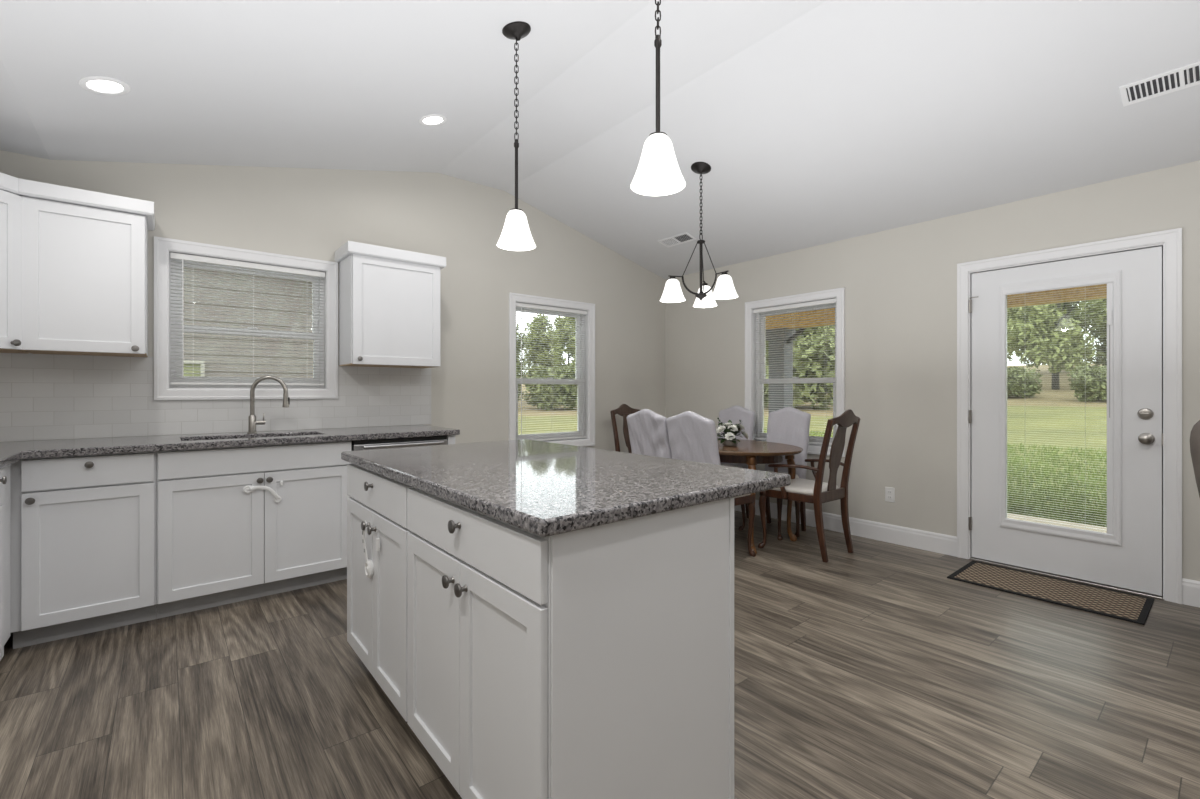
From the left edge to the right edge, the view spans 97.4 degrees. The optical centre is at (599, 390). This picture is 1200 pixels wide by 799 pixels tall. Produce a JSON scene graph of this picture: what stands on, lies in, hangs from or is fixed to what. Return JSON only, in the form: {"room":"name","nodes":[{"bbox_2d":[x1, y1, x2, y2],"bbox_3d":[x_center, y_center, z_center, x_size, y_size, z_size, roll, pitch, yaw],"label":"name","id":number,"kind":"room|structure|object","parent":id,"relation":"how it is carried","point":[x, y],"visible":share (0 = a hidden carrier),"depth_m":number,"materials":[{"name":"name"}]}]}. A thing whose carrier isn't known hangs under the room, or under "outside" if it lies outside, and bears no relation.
{"room":"kitchen","nodes":[
{"label":"kitchen","id":0,"kind":"room"},
{"bbox_2d":[0,150,664,452],"bbox_3d":[-1.478,-0.292,4.208,5.640,2.945,0.148,0,0,-40],"label":"wall","id":1,"kind":"structure","parent":0,"point":[311,213],"depth_m":3.94,"materials":[{"name":"paint"}]},
{"bbox_2d":[0,172,28,353],"bbox_3d":[-3.057,-0.614,2.396,0.615,0.828,0.649,0,0,-40],"label":"upper cabinet","id":2,"kind":"object","parent":1,"relation":"attached to","point":[10,198],"visible":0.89,"depth_m":2.53,"materials":[{"name":"white wood"}]},
{"bbox_2d":[19,178,154,356],"bbox_3d":[-2.733,-0.614,2.846,0.500,0.828,0.368,0,0,-40],"label":"upper cabinet","id":3,"kind":"object","parent":1,"relation":"attached to","point":[85,252],"visible":1,"depth_m":2.71,"materials":[{"name":"white wood"}]},
{"bbox_2d":[154,236,337,399],"bbox_3d":[-2.312,-0.432,3.510,1.005,0.973,0.162,0,0,-40],"label":"window","id":4,"kind":"structure","parent":1,"relation":"in","point":[163,389],"depth_m":3.40,"materials":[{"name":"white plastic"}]},
{"bbox_2d":[170,252,324,385],"bbox_3d":[-2.290,-0.442,3.483,0.855,0.805,0.050,0,0,-40],"label":"window blind","id":5,"kind":"object","parent":4,"relation":"attached to","point":[175,256],"visible":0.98,"depth_m":3.45,"materials":[{"name":"plastic"}]},
{"bbox_2d":[335,241,445,367],"bbox_3d":[-1.522,-0.588,3.847,0.680,0.816,0.368,0,0,-40],"label":"upper cabinet","id":6,"kind":"object","parent":1,"relation":"attached to","point":[389,298],"visible":1,"depth_m":3.70,"materials":[{"name":"white wood"}]},
{"bbox_2d":[509,292,594,446],"bbox_3d":[-0.473,-0.163,5.029,0.972,1.419,0.162,0,0,-40],"label":"window","id":7,"kind":"structure","parent":1,"relation":"in","point":[587,389],"depth_m":5.12,"materials":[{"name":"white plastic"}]},
{"bbox_2d":[516,302,586,440],"bbox_3d":[-0.451,-0.167,5.002,0.822,1.261,0.050,0,0,-40],"label":"window blind","id":8,"kind":"object","parent":7,"relation":"attached to","point":[521,305],"visible":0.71,"depth_m":4.99,"materials":[{"name":"plastic"}]},
{"bbox_2d":[0,0,1199,278],"bbox_3d":[1.203,-1.565,1.071,5.780,0.680,8.400,0,0,-40],"label":"ceiling","id":9,"kind":"structure","parent":0,"point":[814,122],"depth_m":2.78,"materials":[{"name":"paint"}]},
{"bbox_2d":[78,76,130,94],"bbox_3d":[-2.147,-1.323,2.286,0.169,0.043,0.166,0,0,45],"label":"recessed light","id":10,"kind":"object","parent":9,"relation":"in","point":[95,84],"visible":1,"depth_m":2.28,"materials":[{"name":"white plastic"}]},
{"bbox_2d":[87,80,122,91],"bbox_3d":[-2.147,-1.323,2.286,0.116,0.002,0.116,-17,11,-38],"label":"diffuser","id":11,"kind":"object","parent":10,"relation":"attached to","point":[106,86],"depth_m":2.28,"materials":[{"name":"white plastic"}]},
{"bbox_2d":[419,114,446,125],"bbox_3d":[-1.026,-1.663,3.238,0.169,0.043,0.166,0,0,45],"label":"recessed light","id":12,"kind":"object","parent":9,"relation":"in","point":[432,119],"visible":1,"depth_m":3.23,"materials":[{"name":"white plastic"}]},
{"bbox_2d":[423,117,442,123],"bbox_3d":[-1.026,-1.663,3.238,0.116,0.002,0.116,-17,11,-38],"label":"diffuser","id":13,"kind":"object","parent":12,"relation":"attached to","point":[431,120],"depth_m":3.24,"materials":[{"name":"white plastic"}]},
{"bbox_2d":[497,21,535,250],"bbox_3d":[-0.384,-1.170,2.420,0.180,1.008,0.180,0,0,-40],"label":"pendant light","id":14,"kind":"object","parent":9,"relation":"hanging from","point":[516,235],"visible":1,"depth_m":2.40,"materials":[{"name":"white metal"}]},
{"bbox_2d":[630,0,685,195],"bbox_3d":[0.188,-1.169,1.712,0.180,1.006,0.180,0,0,-40],"label":"pendant light","id":15,"kind":"object","parent":9,"relation":"hanging from","point":[658,173],"visible":1,"depth_m":1.69,"materials":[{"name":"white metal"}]},
{"bbox_2d":[658,232,695,246],"bbox_3d":[0.721,-1.417,4.953,0.146,0.041,0.360,0,0,-40],"label":"ceiling vent","id":16,"kind":"object","parent":9,"relation":"in","point":[682,238],"visible":1,"depth_m":4.94,"materials":[{"name":"white metal"}]},
{"bbox_2d":[660,162,737,307],"bbox_3d":[0.756,-1.132,3.743,0.548,0.977,0.507,0,0,-40],"label":"chandelier","id":17,"kind":"object","parent":9,"relation":"hanging from","point":[724,289],"visible":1,"depth_m":3.74,"materials":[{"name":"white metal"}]},
{"bbox_2d":[1119,61,1199,106],"bbox_3d":[2.682,-1.441,2.429,0.156,0.043,0.400,0,0,-40],"label":"ceiling vent","id":18,"kind":"object","parent":9,"relation":"in","point":[1186,76],"visible":1,"depth_m":2.48,"materials":[{"name":"white metal"}]},
{"bbox_2d":[0,510,1199,798],"bbox_3d":[1.203,1.240,1.071,5.780,0.120,8.400,0,0,-40],"label":"floor","id":19,"kind":"structure","parent":0,"point":[869,672],"depth_m":2.02,"materials":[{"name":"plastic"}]},
{"bbox_2d":[0,465,9,660],"bbox_3d":[-2.579,0.742,1.865,0.648,0.876,0.740,0,0,-40],"label":"base cabinet","id":20,"kind":"object","parent":19,"relation":"on","point":[4,472],"visible":0.92,"depth_m":2.24,"materials":[{"name":"white wood"}]},
{"bbox_2d":[0,425,459,468],"bbox_3d":[-1.974,0.284,2.735,2.718,0.037,1.492,0,0,-40],"label":"countertop","id":21,"kind":"structure","parent":20,"relation":"on","point":[10,452],"depth_m":2.89,"materials":[{"name":"grey stone"}]},
{"bbox_2d":[247,375,289,433],"bbox_3d":[-2.104,0.083,3.344,0.234,0.366,0.054,0,0,-15],"label":"faucet","id":22,"kind":"object","parent":21,"relation":"on","point":[252,422],"visible":1,"depth_m":3.32,"materials":[{"name":"silver metal"}]},
{"bbox_2d":[10,452,156,648],"bbox_3d":[-2.624,0.742,2.730,0.501,0.876,0.668,0,0,-40],"label":"base cabinet","id":23,"kind":"object","parent":19,"relation":"on","point":[83,528],"visible":0.88,"depth_m":2.49,"materials":[{"name":"white wood"}]},
{"bbox_2d":[156,441,351,618],"bbox_3d":[-2.074,0.742,3.184,0.923,0.876,0.668,0,0,-40],"label":"base cabinet","id":24,"kind":"object","parent":19,"relation":"on","point":[218,543],"visible":0.95,"depth_m":2.90,"materials":[{"name":"white wood"}]},
{"bbox_2d":[243,485,280,502],"bbox_3d":[-1.877,0.575,2.933,0.181,0.113,0.025,0,0,-40],"label":"safety latch","id":25,"kind":"object","parent":24,"relation":"attached to","point":[247,489],"visible":1,"depth_m":2.93,"materials":[{"name":"plastic"}]},
{"bbox_2d":[347,464,412,721],"bbox_3d":[-0.639,0.742,2.207,0.658,0.876,0.739,0,0,-40],"label":"base cabinet","id":26,"kind":"object","parent":19,"relation":"on","point":[377,604],"visible":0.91,"depth_m":1.97,"materials":[{"name":"white wood"}]},
{"bbox_2d":[362,521,373,577],"bbox_3d":[-0.892,0.608,2.024,0.022,0.212,0.089,0,0,-40],"label":"safety latch","id":27,"kind":"object","parent":26,"relation":"attached to","point":[369,567],"visible":0.98,"depth_m":2.02,"materials":[{"name":"plastic"}]},
{"bbox_2d":[352,435,446,450],"bbox_3d":[-1.459,0.744,3.652,0.608,0.872,0.650,0,0,-40],"label":"dishwasher","id":28,"kind":"object","parent":19,"relation":"on","point":[357,445],"visible":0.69,"depth_m":3.41,"materials":[{"name":"silver metal"}]},
{"bbox_2d":[446,435,454,444],"bbox_3d":[-1.231,0.742,3.898,0.054,0.876,0.640,0,0,-40],"label":"end panel","id":29,"kind":"object","parent":19,"relation":"on","point":[450,438],"visible":0.1,"depth_m":3.65,"materials":[{"name":"white wood"}]},
{"bbox_2d":[407,487,550,798],"bbox_3d":[-0.147,0.742,1.611,0.658,0.876,0.805,0,0,-40],"label":"base cabinet","id":30,"kind":"object","parent":19,"relation":"on","point":[479,585],"visible":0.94,"depth_m":1.35,"materials":[{"name":"white wood"}]},
{"bbox_2d":[341,439,790,536],"bbox_3d":[-0.263,0.284,2.000,0.949,0.037,1.604,0,0,-40],"label":"countertop","id":31,"kind":"structure","parent":30,"relation":"on","point":[540,488],"depth_m":1.60,"materials":[{"name":"grey stone"}]},
{"bbox_2d":[551,497,733,798],"bbox_3d":[-0.351,0.742,1.914,0.628,0.876,1.557,0,0,-40],"label":"island end panel","id":32,"kind":"object","parent":30,"relation":"attached to","point":[642,608],"visible":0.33,"depth_m":1.29,"materials":[{"name":"white wood"}]},
{"bbox_2d":[610,404,639,452],"bbox_3d":[0.420,0.657,5.067,0.487,1.058,0.585,0,0,-40],"label":"dining chair","id":33,"kind":"object","parent":19,"relation":"on","point":[623,410],"visible":0.13,"depth_m":5.18,"materials":[{"name":"brown wood"}]},
{"bbox_2d":[627,409,671,458],"bbox_3d":[0.518,0.659,4.079,0.538,1.053,0.412,0,0,-40],"label":"slipcovered chair","id":34,"kind":"object","parent":19,"relation":"on","point":[648,431],"visible":0.32,"depth_m":3.92,"materials":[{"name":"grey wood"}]},
{"bbox_2d":[666,411,755,556],"bbox_3d":[0.791,0.662,3.760,0.524,1.048,0.419,0,0,-40],"label":"slipcovered chair","id":35,"kind":"object","parent":19,"relation":"on","point":[692,436],"visible":0.52,"depth_m":3.62,"materials":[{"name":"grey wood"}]},
{"bbox_2d":[717,405,754,517],"bbox_3d":[1.145,0.662,4.914,0.495,1.048,0.412,0,0,-40],"label":"slipcovered chair","id":36,"kind":"object","parent":19,"relation":"on","point":[735,413],"visible":0.27,"depth_m":4.95,"materials":[{"name":"white fabric"}]},
{"bbox_2d":[721,464,742,467],"bbox_3d":[1.101,0.714,4.878,0.360,0.051,0.379,0,0,-40],"label":"seat cushion","id":37,"kind":"object","parent":36,"relation":"on","point":[731,465],"depth_m":4.90,"materials":[{"name":"beige fabric"}]},
{"bbox_2d":[718,439,802,553],"bbox_3d":[0.974,0.813,4.396,1.000,0.745,1.440,0,0,-40],"label":"dining table","id":38,"kind":"object","parent":19,"relation":"on","point":[751,453],"visible":0.36,"depth_m":3.96,"materials":[{"name":"brown wood"}]},
{"bbox_2d":[716,418,748,445],"bbox_3d":[1.048,0.325,4.240,0.268,0.231,0.261,0,0,31],"label":"flower arrangement","id":39,"kind":"object","parent":38,"relation":"on","point":[730,430],"visible":0.94,"depth_m":4.18,"materials":[{"name":"white plant"}]},
{"bbox_2d":[738,407,810,539],"bbox_3d":[1.485,0.662,4.469,0.494,1.048,0.412,0,0,-40],"label":"slipcovered chair","id":40,"kind":"object","parent":19,"relation":"on","point":[787,425],"visible":0.62,"depth_m":4.51,"materials":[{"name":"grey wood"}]},
{"bbox_2d":[758,409,859,561],"bbox_3d":[1.568,0.657,3.902,0.544,1.058,0.585,0,0,-38],"label":"dining chair","id":41,"kind":"object","parent":19,"relation":"on","point":[817,492],"visible":0.95,"depth_m":3.77,"materials":[{"name":"brown wood"}]},
{"bbox_2d":[771,478,838,494],"bbox_3d":[1.532,0.708,3.949,0.431,0.052,0.410,0,0,-38],"label":"seat cushion","id":42,"kind":"object","parent":41,"relation":"on","point":[798,486],"depth_m":3.80,"materials":[{"name":"beige fabric"}]},
{"bbox_2d":[947,561,1154,624],"bbox_3d":[2.659,1.175,3.149,0.510,0.008,0.870,0,0,-40],"label":"door mat","id":43,"kind":"object","parent":19,"relation":"on","point":[1134,608],"visible":1,"depth_m":3.08,"materials":[{"name":"brown fabric"}]},
{"bbox_2d":[1190,420,1199,496],"bbox_3d":[3.018,0.641,2.030,0.930,1.077,0.988,0,0,-40],"label":"recliner","id":44,"kind":"object","parent":19,"relation":"on","point":[1195,432],"visible":1,"depth_m":2.24,"materials":[{"name":"brown leather"}]},
{"bbox_2d":[722,438,738,445],"bbox_3d":[1.043,0.412,4.233,0.136,0.055,0.136,0,0,-40],"label":"bowl","id":45,"kind":"object","parent":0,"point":[733,441],"depth_m":4.18,"materials":[{"name":"ceramic"}]},
{"bbox_2d":[665,160,1199,580],"bbox_3d":[3.378,-0.040,2.867,0.140,2.440,8.120,0,0,-40],"label":"wall","id":46,"kind":"structure","parent":0,"point":[900,284],"depth_m":4.00,"materials":[{"name":"paint"}]},
{"bbox_2d":[745,287,844,456],"bbox_3d":[1.774,-0.156,4.792,0.162,1.406,0.968,0,0,-40],"label":"window","id":47,"kind":"structure","parent":46,"relation":"in","point":[751,366],"depth_m":4.88,"materials":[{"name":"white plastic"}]},
{"bbox_2d":[753,298,835,444],"bbox_3d":[1.747,-0.160,4.769,0.050,1.248,0.818,0,0,-40],"label":"window blind","id":48,"kind":"object","parent":47,"relation":"attached to","point":[828,301],"visible":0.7,"depth_m":4.74,"materials":[{"name":"plastic"}]},
{"bbox_2d":[734,500,956,556],"bbox_3d":[1.640,1.110,4.851,0.014,0.140,2.848,0,0,-40],"label":"baseboard","id":49,"kind":"structure","parent":46,"relation":"attached to","point":[914,538],"depth_m":4.14,"materials":[{"name":"white wood"}]},
{"bbox_2d":[885,487,894,502],"bbox_3d":[2.258,0.808,4.106,0.010,0.114,0.070,0,0,-40],"label":"wall outlet","id":50,"kind":"object","parent":46,"relation":"attached to","point":[889,492],"visible":1,"depth_m":4.10,"materials":[{"name":"white plastic"}]},
{"bbox_2d":[957,228,1181,603],"bbox_3d":[2.926,0.138,3.369,0.197,2.084,1.073,0,0,-40],"label":"door","id":51,"kind":"structure","parent":46,"relation":"in","point":[1140,551],"depth_m":3.18,"materials":[{"name":"white paint"}]},
{"bbox_2d":[1182,578,1199,607],"bbox_3d":[4.564,1.110,1.310,0.014,0.140,4.208,0,0,-40],"label":"baseboard","id":52,"kind":"structure","parent":46,"relation":"attached to","point":[1190,589],"depth_m":2.90,"materials":[{"name":"white wood"}]},
{"label":"outside","id":53,"kind":"structure","parent":0,"visible":0},
{"bbox_2d":[518,364,1106,415],"bbox_3d":[15.784,-1.186,19.648,140.638,4.884,132.328,0,0,-40],"label":"dry field","id":54,"kind":"structure","parent":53,"point":[1058,399],"depth_m":40.39,"materials":[{"name":"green plant"}]},
{"bbox_2d":[516,324,529,399],"bbox_3d":[-6.566,-2.012,36.764,3.300,6.234,3.231,0,0,-12],"label":"tree","id":55,"kind":"object","parent":54,"relation":"on","point":[524,340],"visible":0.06,"depth_m":36.32,"materials":[{"name":"green plant"}]},
{"bbox_2d":[522,314,567,385],"bbox_3d":[-4.567,-2.649,42.443,3.705,7.213,3.602,0,0,-39],"label":"tree","id":56,"kind":"object","parent":54,"relation":"on","point":[548,354],"visible":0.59,"depth_m":41.71,"materials":[{"name":"green plant"}]},
{"bbox_2d":[524,363,576,410],"bbox_3d":[-2.735,-0.126,31.630,4.078,3.120,3.848,0,0,-37],"label":"bush","id":57,"kind":"object","parent":54,"relation":"on","point":[570,389],"visible":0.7,"depth_m":30.72,"materials":[{"name":"green plant"}]},
{"bbox_2d":[549,316,575,376],"bbox_3d":[-2.226,-2.246,37.181,2.710,6.686,2.867,0,0,7],"label":"tree","id":58,"kind":"object","parent":54,"relation":"on","point":[561,347],"visible":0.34,"depth_m":36.44,"materials":[{"name":"green plant"}]},
{"bbox_2d":[764,332,834,409],"bbox_3d":[11.450,-0.949,31.200,6.524,4.992,6.156,0,0,-15],"label":"bush","id":59,"kind":"object","parent":54,"relation":"on","point":[800,369],"visible":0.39,"depth_m":29.47,"materials":[{"name":"green plant"}]},
{"bbox_2d":[766,325,834,354],"bbox_3d":[14.443,-6.043,38.117,6.065,14.144,5.732,0,0,-21],"label":"tree","id":60,"kind":"object","parent":54,"relation":"on","point":[828,327],"visible":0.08,"depth_m":37.86,"materials":[{"name":"green plant"}]},
{"bbox_2d":[1007,307,1034,364],"bbox_3d":[45.062,-8.865,59.287,8.105,16.230,8.337,0,0,-36],"label":"tree","id":61,"kind":"object","parent":54,"relation":"on","point":[1011,312],"visible":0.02,"depth_m":57.86,"materials":[{"name":"green plant"}]},
{"bbox_2d":[1007,366,1043,397],"bbox_3d":[34.865,-0.692,44.376,4.078,3.120,3.848,0,0,-26],"label":"bush","id":62,"kind":"object","parent":54,"relation":"on","point":[1023,388],"visible":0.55,"depth_m":43.38,"materials":[{"name":"green plant"}]},
{"bbox_2d":[1007,299,1106,389],"bbox_3d":[41.986,-8.410,48.452,7.034,17.358,7.443,0,0,-17],"label":"tree","id":63,"kind":"object","parent":54,"relation":"on","point":[1020,342],"visible":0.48,"depth_m":47.45,"materials":[{"name":"green plant"}]},
{"bbox_2d":[1040,301,1089,372],"bbox_3d":[54.418,-9.561,63.262,8.388,15.585,8.281,0,0,36],"label":"tree","id":64,"kind":"object","parent":54,"relation":"on","point":[1067,307],"visible":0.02,"depth_m":61.50,"materials":[{"name":"green plant"}]},
{"bbox_2d":[1067,364,1106,401],"bbox_3d":[37.383,-0.494,39.367,3.848,3.120,4.078,0,0,33],"label":"bush","id":65,"kind":"object","parent":54,"relation":"on","point":[1091,382],"visible":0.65,"depth_m":38.99,"materials":[{"name":"green plant"}]},
{"bbox_2d":[1076,299,1106,368],"bbox_3d":[52.844,-8.481,52.471,8.078,15.585,8.250,0,0,40],"label":"tree","id":66,"kind":"object","parent":54,"relation":"on","point":[1102,360],"visible":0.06,"depth_m":53.97,"materials":[{"name":"green plant"}]},
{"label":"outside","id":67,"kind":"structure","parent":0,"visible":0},
{"bbox_2d":[518,406,1106,524],"bbox_3d":[12.356,1.226,20.129,75.605,0.228,40.451,0,0,0],"label":"lawn","id":68,"kind":"structure","parent":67,"point":[1013,411],"depth_m":18.19,"materials":[{"name":"green plant"}]},
{"bbox_2d":[183,267,312,377],"bbox_3d":[-6.865,-0.400,6.742,7.800,3.480,1.860,0,0,-40],"label":"neighbor house","id":69,"kind":"structure","parent":68,"relation":"on","point":[298,367],"depth_m":7.51,"materials":[{"name":"beige wood"}]},
{"bbox_2d":[764,429,1106,526],"bbox_3d":[4.931,1.268,11.852,9.050,0.154,10.672,0,0,-40],"label":"grass blades","id":70,"kind":"object","parent":68,"relation":"on","point":[1014,472],"visible":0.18,"depth_m":7.29,"materials":[{"name":"green plant"}]},
{"bbox_2d":[766,284,1106,532],"bbox_3d":[3.931,0.130,4.349,2.600,2.620,8.100,0,0,-40],"label":"porch","id":71,"kind":"object","parent":68,"relation":"on","point":[1029,296],"visible":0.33,"depth_m":7.06,"materials":[{"name":"concrete"}]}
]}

